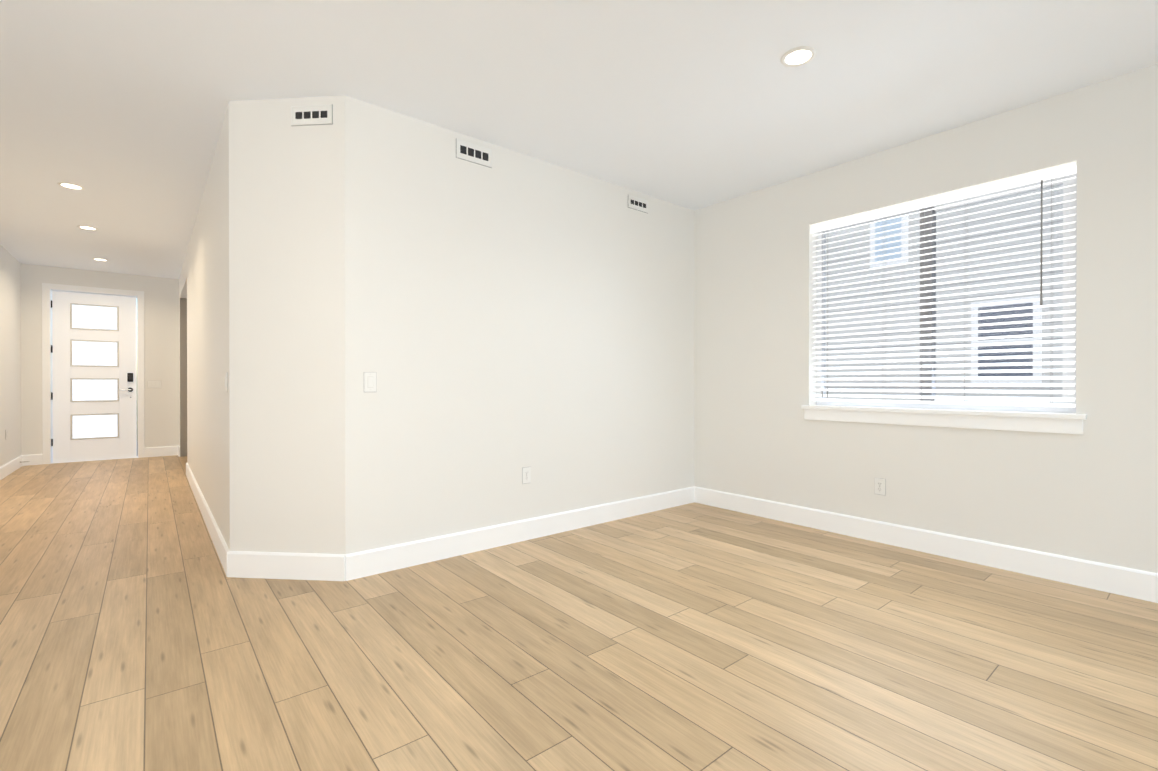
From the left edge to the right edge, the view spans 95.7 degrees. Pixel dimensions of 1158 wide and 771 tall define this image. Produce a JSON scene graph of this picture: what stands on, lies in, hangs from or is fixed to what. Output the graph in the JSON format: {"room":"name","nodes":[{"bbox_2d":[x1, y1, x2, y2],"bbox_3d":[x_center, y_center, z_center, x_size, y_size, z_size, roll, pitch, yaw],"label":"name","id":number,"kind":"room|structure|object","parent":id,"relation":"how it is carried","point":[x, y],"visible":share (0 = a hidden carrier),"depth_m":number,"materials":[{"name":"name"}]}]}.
{"room":"empty living room","nodes":[
{"label":"empty living room","id":0,"kind":"room"},
{"bbox_2d":[0,245,20,466],"bbox_3d":[-3.264,-0.268,1.656,0.200,2.800,14.300,0,0,-39],"label":"wall","id":1,"kind":"structure","parent":0,"point":[10,347],"depth_m":6.70,"materials":[{"name":"white paint"}]},
{"bbox_2d":[0,455,22,479],"bbox_3d":[-3.180,1.057,1.729,0.016,0.150,14.300,0,0,-39],"label":"baseboard","id":2,"kind":"structure","parent":1,"relation":"attached to","point":[10,467],"depth_m":6.66,"materials":[{"name":"white wood"}]},
{"bbox_2d":[21,263,178,454],"bbox_3d":[-5.757,-0.294,8.985,5.630,2.800,0.200,0,0,-39],"label":"wall","id":3,"kind":"structure","parent":0,"point":[161,348],"depth_m":8.08,"materials":[{"name":"white paint"}]},
{"bbox_2d":[22,454,42,465],"bbox_3d":[-7.631,1.036,7.316,0.209,0.150,0.016,0,0,-39],"label":"baseboard","id":4,"kind":"structure","parent":3,"relation":"attached to","point":[35,459],"depth_m":7.32,"materials":[{"name":"white wood"}]},
{"bbox_2d":[42,283,144,463],"bbox_3d":[-7.186,-0.168,7.804,1.105,2.555,0.218,0,0,-39],"label":"door frame","id":5,"kind":"structure","parent":3,"relation":"attached to","point":[46,409],"depth_m":7.51,"materials":[{"name":"white wood"}]},
{"bbox_2d":[51,291,136,462],"bbox_3d":[-7.147,-0.126,7.748,0.927,2.448,0.103,0,0,-39],"label":"door","id":6,"kind":"structure","parent":3,"relation":"in","point":[96,369],"depth_m":7.74,"materials":[{"name":"white wood"}]},
{"bbox_2d":[145,446,177,456],"bbox_3d":[-6.531,1.033,8.217,0.426,0.150,0.016,0,0,-39],"label":"baseboard","id":7,"kind":"structure","parent":3,"relation":"attached to","point":[161,451],"depth_m":8.21,"materials":[{"name":"white wood"}]},
{"bbox_2d":[179,102,229,549],"bbox_3d":[-4.170,-0.283,5.761,0.120,2.800,6.800,0,0,-39],"label":"wall","id":8,"kind":"structure","parent":0,"point":[204,420],"depth_m":4.11,"materials":[{"name":"white paint"}]},
{"bbox_2d":[186,463,229,576],"bbox_3d":[-3.493,1.046,4.832,0.016,0.150,4.503,0,0,-39],"label":"baseboard","id":9,"kind":"structure","parent":8,"relation":"attached to","point":[220,544],"depth_m":3.91,"materials":[{"name":"white wood"}]},
{"bbox_2d":[225,372,227,391],"bbox_3d":[-2.148,-0.020,3.191,0.010,0.120,0.074,0,0,-39],"label":"light switch","id":10,"kind":"object","parent":8,"relation":"attached to","point":[226,381],"visible":1,"depth_m":3.17,"materials":[{"name":"white plastic"}]},
{"bbox_2d":[229,95,345,553],"bbox_3d":[-1.702,-0.273,3.104,0.714,2.800,0.086,0,0,5],"label":"wall","id":11,"kind":"structure","parent":0,"point":[287,315],"depth_m":3.06,"materials":[{"name":"white paint"}]},
{"bbox_2d":[228,551,344,580],"bbox_3d":[-1.707,1.052,3.058,0.714,0.150,0.016,0,0,5],"label":"baseboard","id":12,"kind":"structure","parent":11,"relation":"attached to","point":[293,566],"depth_m":3.05,"materials":[{"name":"white wood"}]},
{"bbox_2d":[291,104,332,125],"bbox_3d":[-1.549,-1.566,3.037,0.251,0.114,0.010,0,0,5],"label":"air vent","id":13,"kind":"object","parent":11,"relation":"in","point":[308,115],"visible":1,"depth_m":3.03,"materials":[{"name":"white metal"}]},
{"bbox_2d":[345,96,693,553],"bbox_3d":[-0.159,-0.277,4.083,3.180,2.800,0.120,0,0,-39],"label":"wall","id":14,"kind":"structure","parent":0,"point":[510,315],"depth_m":3.67,"materials":[{"name":"white paint"}]},
{"bbox_2d":[364,372,376,391],"bbox_3d":[-1.239,-0.020,3.115,0.074,0.120,0.010,0,0,-39],"label":"light switch","id":15,"kind":"object","parent":14,"relation":"attached to","point":[370,381],"visible":1,"depth_m":3.11,"materials":[{"name":"white plastic"}]},
{"bbox_2d":[456,138,491,167],"bbox_3d":[-0.707,-1.569,3.545,0.268,0.126,0.010,0,0,-39],"label":"air vent","id":16,"kind":"object","parent":14,"relation":"in","point":[473,153],"visible":1,"depth_m":3.54,"materials":[{"name":"white metal"}]},
{"bbox_2d":[345,486,694,580],"bbox_3d":[-0.117,1.048,4.034,3.183,0.150,0.016,0,0,-39],"label":"baseboard","id":17,"kind":"structure","parent":14,"relation":"attached to","point":[365,563],"depth_m":3.66,"materials":[{"name":"white wood"}]},
{"bbox_2d":[522,467,530,483],"bbox_3d":[-0.381,0.655,3.822,0.074,0.120,0.008,0,0,-39],"label":"electrical outlet","id":18,"kind":"object","parent":14,"relation":"attached to","point":[526,475],"visible":1,"depth_m":3.82,"materials":[{"name":"white plastic"}]},
{"bbox_2d":[628,195,647,212],"bbox_3d":[0.514,-1.574,4.545,0.246,0.111,0.010,0,0,-39],"label":"air vent","id":19,"kind":"object","parent":14,"relation":"in","point":[637,203],"visible":1,"depth_m":4.54,"materials":[{"name":"white metal"}]},
{"bbox_2d":[0,455,1157,770],"bbox_3d":[-1.086,1.165,3.445,5.830,0.080,14.700,0,0,-39],"label":"floor","id":20,"kind":"structure","parent":0,"point":[140,629],"depth_m":2.21,"materials":[{"name":"brown wood"}]},
{"bbox_2d":[0,0,1157,278],"bbox_3d":[-1.086,-1.734,3.435,5.830,0.120,14.700,0,0,-39],"label":"ceiling","id":21,"kind":"structure","parent":0,"point":[116,108],"depth_m":2.88,"materials":[{"name":"white paint"}]},
{"bbox_2d":[57,182,84,189],"bbox_3d":[-4.269,-1.675,4.409,0.170,0.006,0.170,0,0,-39],"label":"recessed light","id":22,"kind":"object","parent":21,"relation":"in","point":[70,186],"visible":1,"depth_m":4.41,"materials":[{"name":"white plastic"}]},
{"bbox_2d":[77,225,98,230],"bbox_3d":[-5.238,-1.679,5.592,0.170,0.006,0.170,0,0,-39],"label":"recessed light","id":23,"kind":"object","parent":21,"relation":"in","point":[86,227],"visible":0.94,"depth_m":5.58,"materials":[{"name":"white"}]},
{"bbox_2d":[92,258,108,260],"bbox_3d":[-6.410,-1.684,7.023,0.170,0.006,0.170,0,0,-39],"label":"recessed light","id":24,"kind":"object","parent":21,"relation":"in","point":[98,259],"visible":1,"depth_m":7.01,"materials":[{"name":"white"}]},
{"bbox_2d":[781,46,816,66],"bbox_3d":[1.115,-1.669,2.665,0.170,0.006,0.170,0,0,-39],"label":"recessed light","id":25,"kind":"object","parent":21,"relation":"in","point":[798,56],"visible":1,"depth_m":2.66,"materials":[{"name":"white"}]},
{"bbox_2d":[694,64,1157,572],"bbox_3d":[1.092,-0.281,5.224,0.200,2.800,14.700,0,0,-39],"label":"wall","id":26,"kind":"structure","parent":0,"point":[1090,493],"depth_m":3.37,"materials":[{"name":"white paint"}]},
{"bbox_2d":[874,478,885,495],"bbox_3d":[2.158,0.725,3.761,0.008,0.120,0.074,0,0,-39],"label":"outlet","id":27,"kind":"object","parent":26,"relation":"attached to","point":[880,486],"visible":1,"depth_m":3.75,"materials":[{"name":"white plastic"}]},
{"bbox_2d":[694,486,1157,602],"bbox_3d":[3.321,1.054,2.336,0.016,0.150,7.000,0,0,-39],"label":"baseboard","id":28,"kind":"structure","parent":26,"relation":"attached to","point":[1128,582],"depth_m":3.38,"materials":[{"name":"white wood"}]},
{"bbox_2d":[804,409,1082,434],"bbox_3d":[2.313,0.231,3.563,0.018,0.085,1.614,0,0,-39],"label":"trim","id":29,"kind":"structure","parent":26,"relation":"attached to","point":[1061,426],"depth_m":3.40,"materials":[{"name":"white wood"}]},
{"bbox_2d":[801,405,1086,419],"bbox_3d":[2.351,0.174,3.594,0.150,0.028,1.644,0,0,-39],"label":"window sill","id":30,"kind":"structure","parent":26,"relation":"attached to","point":[979,412],"depth_m":3.38,"materials":[{"name":"white wood"}]},
{"bbox_2d":[816,173,1076,412],"bbox_3d":[2.428,-0.558,3.654,0.090,1.433,1.552,0,0,-39],"label":"window","id":31,"kind":"structure","parent":26,"relation":"in","point":[1065,315],"depth_m":3.54,"materials":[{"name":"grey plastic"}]},
{"bbox_2d":[811,162,1076,406],"bbox_3d":[2.354,-0.574,3.593,0.082,1.394,1.538,0,0,-39],"label":"blind","id":32,"kind":"object","parent":31,"relation":"attached to","point":[1030,178],"visible":0.98,"depth_m":3.44,"materials":[{"name":"white plastic"}]},
{"label":"outside","id":33,"kind":"structure","parent":0,"visible":0},
{"bbox_3d":[-0.735,1.484,1.148,15.460,0.500,26.700,0,0,-39],"label":"ground","id":34,"kind":"structure","parent":33,"visible":0},
{"bbox_2d":[825,185,1062,400],"bbox_3d":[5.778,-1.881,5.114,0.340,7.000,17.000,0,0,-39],"label":"window glass","id":35,"kind":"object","parent":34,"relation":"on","point":[987,240],"depth_m":6.36,"materials":[{"name":"grey"}]}
]}

